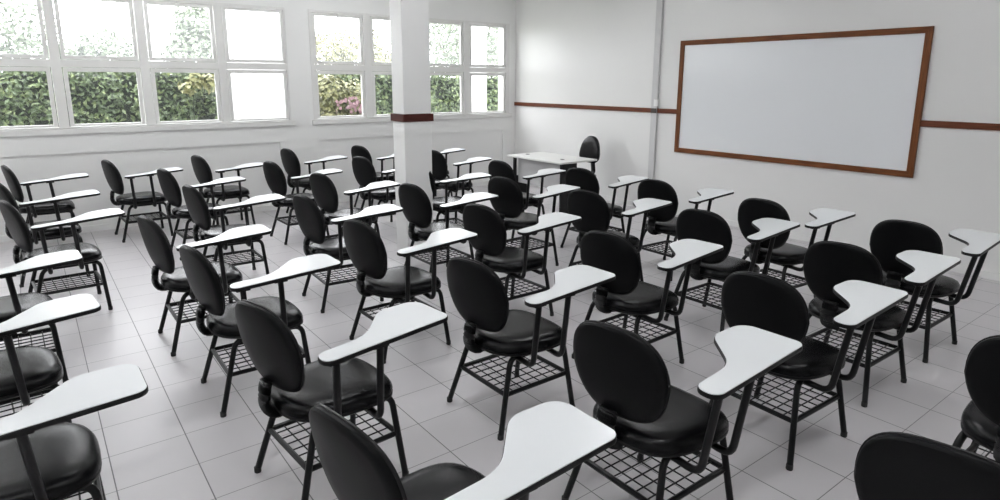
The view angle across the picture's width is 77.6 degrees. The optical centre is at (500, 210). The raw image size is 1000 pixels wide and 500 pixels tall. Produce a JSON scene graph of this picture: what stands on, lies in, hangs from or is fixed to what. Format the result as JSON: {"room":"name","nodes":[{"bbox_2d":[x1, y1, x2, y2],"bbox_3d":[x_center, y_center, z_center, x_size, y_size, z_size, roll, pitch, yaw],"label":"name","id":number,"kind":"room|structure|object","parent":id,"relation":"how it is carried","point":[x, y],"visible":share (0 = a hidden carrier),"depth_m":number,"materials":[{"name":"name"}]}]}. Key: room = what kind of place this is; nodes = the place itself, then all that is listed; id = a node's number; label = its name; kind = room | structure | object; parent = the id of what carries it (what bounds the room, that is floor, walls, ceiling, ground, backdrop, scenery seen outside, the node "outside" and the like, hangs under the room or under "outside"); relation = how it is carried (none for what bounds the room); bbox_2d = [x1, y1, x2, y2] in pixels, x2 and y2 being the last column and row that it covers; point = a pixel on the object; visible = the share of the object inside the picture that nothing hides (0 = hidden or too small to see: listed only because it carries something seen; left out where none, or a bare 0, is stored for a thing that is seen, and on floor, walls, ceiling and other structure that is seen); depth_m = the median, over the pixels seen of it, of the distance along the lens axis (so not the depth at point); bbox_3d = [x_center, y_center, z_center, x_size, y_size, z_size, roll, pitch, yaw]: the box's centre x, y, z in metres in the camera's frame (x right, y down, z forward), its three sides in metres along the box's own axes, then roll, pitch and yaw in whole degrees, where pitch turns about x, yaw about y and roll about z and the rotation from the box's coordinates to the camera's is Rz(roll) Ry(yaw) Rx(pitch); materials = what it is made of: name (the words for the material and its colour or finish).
{"room":"classroom","nodes":[
{"label":"classroom","id":0,"kind":"room"},
{"bbox_2d":[0,0,515,235],"bbox_3d":[-3.692,-1.605,8.257,9.767,3.350,0.200,-9,15,-36],"label":"wall","id":1,"kind":"structure","parent":0,"point":[30,158],"depth_m":8.61,"materials":[{"name":"white paint"}]},
{"bbox_2d":[0,0,295,136],"bbox_3d":[-5.089,-1.670,7.069,5.430,1.597,0.125,-9,15,-36],"label":"window","id":2,"kind":"structure","parent":1,"relation":"in","point":[218,65],"depth_m":7.60,"materials":[{"name":"white metal"}]},
{"bbox_2d":[0,180,488,242],"bbox_3d":[-3.644,0.015,8.512,9.754,0.075,0.032,-9,15,-36],"label":"baseboard","id":3,"kind":"structure","parent":1,"relation":"attached to","point":[91,228],"depth_m":8.01,"materials":[{"name":"white paint"}]},
{"bbox_2d":[308,9,511,124],"bbox_3d":[-1.278,-2.247,9.896,3.640,1.597,0.125,-9,15,-36],"label":"window","id":4,"kind":"structure","parent":1,"relation":"in","point":[367,68],"depth_m":9.47,"materials":[{"name":"white metal"}]},
{"bbox_2d":[389,0,433,248],"bbox_3d":[-0.931,-1.230,6.500,0.360,3.350,0.280,-9,15,-36],"label":"pillar","id":5,"kind":"structure","parent":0,"point":[411,117],"depth_m":6.41,"materials":[{"name":"white paint"}]},
{"bbox_2d":[0,185,999,499],"bbox_3d":[-0.081,1.079,3.936,10.167,0.120,12.284,-9,15,-36],"label":"floor","id":6,"kind":"structure","parent":0,"point":[170,442],"depth_m":3.72,"materials":[{"name":"ceramic"}]},
{"bbox_2d":[0,250,82,382],"bbox_3d":[-2.898,0.593,3.670,0.748,0.924,0.689,-9,15,-38],"label":"chair","id":7,"kind":"object","parent":6,"relation":"on","point":[11,305],"visible":0.65,"depth_m":3.64,"materials":[{"name":"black plastic"}]},
{"bbox_2d":[1,165,88,223],"bbox_3d":[-4.916,-0.063,6.782,0.748,0.924,0.689,-9,15,-36],"label":"chair","id":8,"kind":"object","parent":6,"relation":"on","point":[65,206],"visible":0.62,"depth_m":6.56,"materials":[{"name":"black plastic"}]},
{"bbox_2d":[0,183,99,287],"bbox_3d":[-4.127,0.161,5.723,0.748,0.924,0.689,-10,15,-39],"label":"chair","id":9,"kind":"object","parent":6,"relation":"on","point":[62,232],"visible":0.56,"depth_m":5.53,"materials":[{"name":"black plastic"}]},
{"bbox_2d":[0,294,100,422],"bbox_3d":[-2.300,0.759,2.880,0.748,0.924,0.689,-10,16,-41],"label":"chair","id":10,"kind":"object","parent":6,"relation":"on","point":[26,372],"visible":0.84,"depth_m":2.82,"materials":[{"name":"black leather"}]},
{"bbox_2d":[0,200,124,309],"bbox_3d":[-3.396,0.339,4.880,0.748,0.924,0.689,-10,15,-40],"label":"chair","id":11,"kind":"object","parent":6,"relation":"on","point":[15,222],"visible":0.81,"depth_m":4.75,"materials":[{"name":"black plastic"}]},
{"bbox_2d":[0,364,148,499],"bbox_3d":[-1.660,0.909,2.172,0.748,0.924,0.689,-8,15,-36],"label":"chair","id":12,"kind":"object","parent":6,"relation":"on","point":[42,457],"visible":1,"depth_m":2.10,"materials":[{"name":"black plastic"}]},
{"bbox_2d":[101,160,182,242],"bbox_3d":[-4.149,-0.158,7.253,0.748,0.924,0.689,-9,15,-39],"label":"chair","id":13,"kind":"object","parent":6,"relation":"on","point":[112,174],"visible":0.97,"depth_m":7.08,"materials":[{"name":"black plastic"}]},
{"bbox_2d":[157,168,245,260],"bbox_3d":[-3.138,-0.012,6.565,0.748,0.924,0.689,-9,15,-38],"label":"chair","id":14,"kind":"object","parent":6,"relation":"on","point":[169,185],"visible":0.73,"depth_m":6.37,"materials":[{"name":"black plastic"}]},
{"bbox_2d":[137,215,271,356],"bbox_3d":[-2.051,0.453,4.355,0.748,0.924,0.689,-9,15,-36],"label":"chair","id":15,"kind":"object","parent":6,"relation":"on","point":[157,244],"visible":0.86,"depth_m":4.16,"materials":[{"name":"black plastic"}]},
{"bbox_2d":[191,155,262,224],"bbox_3d":[-3.357,-0.251,7.712,0.748,0.924,0.689,-9,15,-39],"label":"chair","id":16,"kind":"object","parent":6,"relation":"on","point":[202,171],"visible":0.68,"depth_m":7.53,"materials":[{"name":"black plastic"}]},
{"bbox_2d":[182,185,285,274],"bbox_3d":[-2.370,0.199,5.565,0.748,0.924,0.689,-8,14,-35],"label":"chair","id":17,"kind":"object","parent":6,"relation":"on","point":[198,209],"visible":0.8,"depth_m":5.40,"materials":[{"name":"black plastic"}]},
{"bbox_2d":[179,245,340,417],"bbox_3d":[-1.383,0.610,3.609,0.748,0.924,0.689,-8,15,-36],"label":"chair","id":18,"kind":"object","parent":6,"relation":"on","point":[204,281],"visible":0.85,"depth_m":3.42,"materials":[{"name":"black leather"}]},
{"bbox_2d":[263,161,342,244],"bbox_3d":[-2.281,-0.137,7.178,0.748,0.924,0.689,-9,15,-37],"label":"chair","id":19,"kind":"object","parent":6,"relation":"on","point":[275,178],"visible":0.62,"depth_m":6.98,"materials":[{"name":"black plastic"}]},
{"bbox_2d":[280,148,347,212],"bbox_3d":[-2.540,-0.406,8.468,0.748,0.924,0.689,-9,15,-37],"label":"chair","id":20,"kind":"object","parent":6,"relation":"on","point":[290,161],"visible":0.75,"depth_m":8.24,"materials":[{"name":"black leather"}]},
{"bbox_2d":[235,300,447,499],"bbox_3d":[-0.713,0.784,2.785,0.748,0.924,0.689,-10,16,-40],"label":"chair","id":21,"kind":"object","parent":6,"relation":"on","point":[347,384],"visible":0.94,"depth_m":2.61,"materials":[{"name":"black leather"}]},
{"bbox_2d":[293,194,402,312],"bbox_3d":[-1.262,0.294,5.127,0.748,0.924,0.689,-8,14,-33],"label":"chair","id":22,"kind":"object","parent":6,"relation":"on","point":[309,217],"visible":0.75,"depth_m":4.93,"materials":[{"name":"black plastic"}]},
{"bbox_2d":[309,172,400,238],"bbox_3d":[-1.484,0.048,6.308,0.748,0.924,0.689,-9,15,-37],"label":"chair","id":23,"kind":"object","parent":6,"relation":"on","point":[324,191],"visible":0.59,"depth_m":6.10,"materials":[{"name":"black plastic"}]},
{"bbox_2d":[351,145,394,206],"bbox_3d":[-1.695,-0.494,8.904,0.748,0.924,0.689,-10,15,-39],"label":"chair","id":24,"kind":"object","parent":6,"relation":"on","point":[356,150],"visible":0.28,"depth_m":8.65,"materials":[{"name":"black leather"}]},
{"bbox_2d":[352,156,395,229],"bbox_3d":[-1.383,-0.230,7.641,0.748,0.924,0.689,-9,15,-38],"label":"chair","id":25,"kind":"object","parent":6,"relation":"on","point":[364,171],"visible":0.6,"depth_m":7.42,"materials":[{"name":"black plastic"}]},
{"bbox_2d":[343,219,477,363],"bbox_3d":[-0.635,0.477,4.260,0.748,0.924,0.689,-9,15,-37],"label":"chair","id":26,"kind":"object","parent":6,"relation":"on","point":[366,250],"visible":0.94,"depth_m":4.08,"materials":[{"name":"black plastic"}]},
{"bbox_2d":[398,183,497,272],"bbox_3d":[-0.500,0.180,5.686,0.748,0.924,0.689,-8,15,-36],"label":"chair","id":27,"kind":"object","parent":6,"relation":"on","point":[415,203],"visible":0.76,"depth_m":5.51,"materials":[{"name":"black plastic"}]},
{"bbox_2d":[435,148,465,195],"bbox_3d":[-1.009,-0.608,9.461,0.748,0.924,0.689,-9,15,-36],"label":"chair","id":28,"kind":"object","parent":6,"relation":"on","point":[452,150],"visible":0.14,"depth_m":9.31,"materials":[{"name":"black plastic"}]},
{"bbox_2d":[429,171,490,225],"bbox_3d":[-0.570,-0.086,6.964,0.748,0.924,0.689,-6,13,-27],"label":"chair","id":29,"kind":"object","parent":6,"relation":"on","point":[437,201],"visible":0.41,"depth_m":6.77,"materials":[{"name":"black plastic"}]},
{"bbox_2d":[432,150,491,218],"bbox_3d":[-0.601,-0.377,8.356,0.748,0.924,0.689,-9,15,-37],"label":"chair","id":30,"kind":"object","parent":6,"relation":"on","point":[439,164],"visible":0.62,"depth_m":8.13,"materials":[{"name":"black leather"}]},
{"bbox_2d":[309,401,616,499],"bbox_3d":[-0.141,0.966,1.923,0.748,0.924,0.689,-8,14,-35],"label":"chair","id":31,"kind":"object","parent":6,"relation":"on","point":[545,441],"visible":1,"depth_m":1.73,"materials":[{"name":"black leather"}]},
{"bbox_2d":[463,203,581,315],"bbox_3d":[0.131,0.368,4.796,0.748,0.924,0.689,-9,15,-37],"label":"chair","id":32,"kind":"object","parent":6,"relation":"on","point":[490,247],"visible":0.76,"depth_m":4.61,"materials":[{"name":"black plastic"}]},
{"bbox_2d":[488,160,565,242],"bbox_3d":[0.276,-0.150,7.283,0.748,0.924,0.689,-8,14,-34],"label":"chair","id":33,"kind":"object","parent":6,"relation":"on","point":[496,167],"visible":0.48,"depth_m":7.05,"materials":[{"name":"black plastic"}]},
{"bbox_2d":[446,256,615,440],"bbox_3d":[0.131,0.658,3.401,0.748,0.924,0.689,-9,15,-36],"label":"chair","id":34,"kind":"object","parent":6,"relation":"on","point":[477,292],"visible":1,"depth_m":3.23,"materials":[{"name":"black plastic"}]},
{"bbox_2d":[488,176,579,274],"bbox_3d":[0.292,0.095,6.109,0.748,0.924,0.689,-10,15,-39],"label":"chair","id":35,"kind":"object","parent":6,"relation":"on","point":[509,203],"visible":0.63,"depth_m":5.90,"materials":[{"name":"black plastic"}]},
{"bbox_2d":[507,152,596,213],"bbox_3d":[0.710,-0.391,8.837,0.680,0.764,1.140,-9,15,-36],"label":"desk","id":36,"kind":"object","parent":6,"relation":"on","point":[528,163],"visible":0.64,"depth_m":8.67,"materials":[{"name":"grey laminate"}]},
{"bbox_2d":[579,136,599,175],"bbox_3d":[1.165,-0.598,9.236,0.583,1.010,0.578,-7,14,-32],"label":"swivel chair","id":37,"kind":"object","parent":6,"relation":"on","point":[590,147],"visible":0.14,"depth_m":9.25,"materials":[{"name":"black leather"}]},
{"bbox_2d":[560,167,648,247],"bbox_3d":[1.103,-0.032,6.730,0.748,0.924,0.689,-9,15,-38],"label":"chair","id":38,"kind":"object","parent":6,"relation":"on","point":[585,179],"visible":0.41,"depth_m":6.50,"materials":[{"name":"black plastic"}]},
{"bbox_2d":[567,189,671,281],"bbox_3d":[0.984,0.245,5.399,0.748,0.924,0.689,-9,15,-37],"label":"chair","id":39,"kind":"object","parent":6,"relation":"on","point":[593,209],"visible":0.44,"depth_m":5.18,"materials":[{"name":"black leather"}]},
{"bbox_2d":[572,230,723,363],"bbox_3d":[0.912,0.541,3.977,0.748,0.924,0.689,-9,15,-38],"label":"chair","id":40,"kind":"object","parent":6,"relation":"on","point":[626,295],"visible":0.94,"depth_m":3.79,"materials":[{"name":"black leather"}]},
{"bbox_2d":[562,320,802,499],"bbox_3d":[0.704,0.839,2.546,0.748,0.924,0.689,-8,15,-36],"label":"chair","id":41,"kind":"object","parent":6,"relation":"on","point":[627,378],"visible":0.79,"depth_m":2.36,"materials":[{"name":"black leather"}]},
{"bbox_2d":[637,179,733,280],"bbox_3d":[1.711,0.132,5.951,0.748,0.924,0.689,-8,14,-35],"label":"chair","id":42,"kind":"object","parent":6,"relation":"on","point":[663,220],"visible":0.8,"depth_m":5.76,"materials":[{"name":"black leather"}]},
{"bbox_2d":[664,209,799,331],"bbox_3d":[1.698,0.409,4.624,0.748,0.924,0.689,-9,15,-36],"label":"chair","id":43,"kind":"object","parent":6,"relation":"on","point":[698,224],"visible":0.73,"depth_m":4.43,"materials":[{"name":"black plastic"}]},
{"bbox_2d":[738,198,855,297],"bbox_3d":[2.310,0.329,5.016,0.748,0.924,0.689,-7,14,-32],"label":"chair","id":44,"kind":"object","parent":6,"relation":"on","point":[787,255],"visible":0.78,"depth_m":4.84,"materials":[{"name":"black plastic"}]},
{"bbox_2d":[709,271,907,470],"bbox_3d":[1.512,0.714,3.156,0.748,0.924,0.689,-8,14,-35],"label":"chair","id":45,"kind":"object","parent":6,"relation":"on","point":[772,304],"visible":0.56,"depth_m":2.96,"materials":[{"name":"black plastic"}]},
{"bbox_2d":[803,241,960,407],"bbox_3d":[2.200,0.596,3.735,0.748,0.924,0.689,-8,15,-35],"label":"chair","id":46,"kind":"object","parent":6,"relation":"on","point":[826,264],"visible":0.86,"depth_m":3.55,"materials":[{"name":"black leather"}]},
{"bbox_2d":[854,431,999,499],"bbox_3d":[1.398,0.996,1.799,0.748,0.924,0.689,-9,15,-36],"label":"chair","id":47,"kind":"object","parent":6,"relation":"on","point":[890,465],"visible":1,"depth_m":1.58,"materials":[{"name":"black leather"}]},
{"bbox_2d":[869,219,999,362],"bbox_3d":[2.923,0.481,4.294,0.748,0.924,0.689,-9,15,-36],"label":"chair","id":48,"kind":"object","parent":6,"relation":"on","point":[888,238],"visible":0.62,"depth_m":4.11,"materials":[{"name":"black leather"}]},
{"bbox_2d":[952,335,999,463],"bbox_3d":[2.176,0.869,2.425,0.748,0.924,0.689,-9,15,-36],"label":"chair","id":49,"kind":"object","parent":6,"relation":"on","point":[980,419],"visible":0.85,"depth_m":2.33,"materials":[{"name":"black leather"}]},
{"bbox_2d":[515,0,999,272],"bbox_3d":[3.898,-1.220,6.530,0.200,3.350,12.284,-9,15,-36],"label":"wall","id":50,"kind":"structure","parent":0,"point":[574,52],"depth_m":7.50,"materials":[{"name":"white paint"}]},
{"bbox_2d":[514,102,676,113],"bbox_3d":[1.316,-1.626,9.741,0.022,0.063,3.523,-9,15,-36],"label":"trim","id":51,"kind":"structure","parent":50,"relation":"attached to","point":[591,107],"depth_m":9.52,"materials":[{"name":"brown wood"}]},
{"bbox_2d":[648,0,663,178],"bbox_3d":[2.144,-1.665,8.601,0.037,3.325,0.100,-9,15,-36],"label":"duct","id":52,"kind":"object","parent":50,"relation":"attached to","point":[660,3],"visible":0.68,"depth_m":8.57,"materials":[{"name":"paint"}]},
{"bbox_2d":[533,185,999,281],"bbox_3d":[3.824,0.400,6.782,0.013,0.075,11.834,-9,15,-36],"label":"baseboard","id":53,"kind":"structure","parent":50,"relation":"attached to","point":[989,275],"depth_m":7.09,"materials":[{"name":"white paint"}]},
{"bbox_2d":[674,26,934,177],"bbox_3d":[3.250,-1.283,7.195,0.032,1.461,2.897,-9,15,-36],"label":"whiteboard","id":54,"kind":"object","parent":50,"relation":"attached to","point":[853,101],"visible":1,"depth_m":6.93,"materials":[{"name":"plastic"}]},
{"bbox_2d":[920,120,999,130],"bbox_3d":[5.761,-0.414,3.995,0.022,0.063,5.414,-9,15,-36],"label":"trim","id":55,"kind":"structure","parent":50,"relation":"attached to","point":[924,123],"depth_m":5.83,"materials":[{"name":"brown wood"}]},
{"label":"outside","id":56,"kind":"structure","parent":0,"visible":0},
{"bbox_3d":[-16.872,-4.232,30.337,70.000,0.100,50.906,-9,15,-36],"label":"ground","id":57,"kind":"structure","parent":56,"visible":0},
{"bbox_2d":[0,0,76,74],"bbox_3d":[-10.792,-3.215,11.578,4.931,5.608,3.175,-9,15,-36],"label":"tree","id":58,"kind":"object","parent":57,"relation":"on","point":[21,42],"visible":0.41,"depth_m":12.02,"materials":[{"name":"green plant"}]},
{"bbox_2d":[41,27,159,74],"bbox_3d":[-9.355,-2.645,14.664,2.623,3.246,1.740,-9,15,-36],"label":"tree","id":59,"kind":"object","parent":57,"relation":"on","point":[91,47],"visible":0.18,"depth_m":14.17,"materials":[{"name":"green plant"}]},
{"bbox_2d":[0,66,217,126],"bbox_3d":[-9.796,-0.640,7.251,12.209,2.332,1.159,-9,15,-36],"label":"hedge","id":60,"kind":"object","parent":57,"relation":"on","point":[103,97],"visible":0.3,"depth_m":9.42,"materials":[{"name":"green plant"}]},
{"bbox_2d":[157,6,211,74],"bbox_3d":[-7.863,-3.581,16.896,2.557,4.174,1.787,-9,15,-36],"label":"tree","id":61,"kind":"object","parent":57,"relation":"on","point":[194,36],"visible":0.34,"depth_m":16.07,"materials":[{"name":"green plant"}]},
{"bbox_2d":[177,73,214,119],"bbox_3d":[-4.825,-1.156,10.129,0.624,2.201,0.335,-9,15,-36],"label":"tree","id":62,"kind":"object","parent":57,"relation":"on","point":[197,82],"visible":0.88,"depth_m":9.90,"materials":[{"name":"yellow plant"}]},
{"bbox_2d":[226,10,284,118],"bbox_3d":[-3.912,-1.631,10.217,0.920,3.100,0.440,-9,15,-36],"label":"window pane","id":63,"kind":"structure","parent":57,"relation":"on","point":[256,35],"depth_m":9.85,"materials":[{"name":"white glass"}]},
{"bbox_2d":[318,74,361,115],"bbox_3d":[-2.716,-1.327,11.034,1.220,2.184,0.947,-9,15,-36],"label":"flowering shrub","id":64,"kind":"object","parent":57,"relation":"on","point":[334,106],"visible":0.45,"depth_m":10.65,"materials":[{"name":"green plant"}]},
{"bbox_2d":[335,96,361,112],"bbox_3d":[-2.512,-1.809,10.620,0.610,0.298,0.213,-9,15,-36],"label":"flower","id":65,"kind":"object","parent":64,"relation":"on","point":[356,98],"depth_m":10.60,"materials":[{"name":"pink plant"}]},
{"bbox_2d":[315,25,390,76],"bbox_3d":[-4.366,-3.573,18.245,3.666,3.631,2.275,-11,16,-42],"label":"tree","id":66,"kind":"object","parent":57,"relation":"on","point":[340,47],"visible":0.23,"depth_m":17.61,"materials":[{"name":"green plant"}]},
{"bbox_2d":[315,70,497,114],"bbox_3d":[-1.170,-1.941,13.650,5.748,2.323,1.134,-9,15,-36],"label":"hedge","id":67,"kind":"object","parent":57,"relation":"on","point":[445,91],"visible":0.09,"depth_m":13.02,"materials":[{"name":"green plant"}]},
{"bbox_2d":[429,23,497,77],"bbox_3d":[-0.866,-5.208,21.930,5.684,5.350,3.214,-9,15,-36],"label":"tree","id":68,"kind":"object","parent":57,"relation":"on","point":[451,56],"visible":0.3,"depth_m":20.91,"materials":[{"name":"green plant"}]},
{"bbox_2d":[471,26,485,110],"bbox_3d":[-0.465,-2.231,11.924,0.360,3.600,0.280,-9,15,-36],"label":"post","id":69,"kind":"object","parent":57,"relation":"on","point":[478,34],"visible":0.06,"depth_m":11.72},
{"bbox_2d":[498,28,501,110],"bbox_3d":[0.101,-2.317,12.344,0.240,3.600,0.280,-9,15,-36],"label":"post","id":70,"kind":"object","parent":57,"relation":"on","point":[499,29],"visible":0.02,"depth_m":12.23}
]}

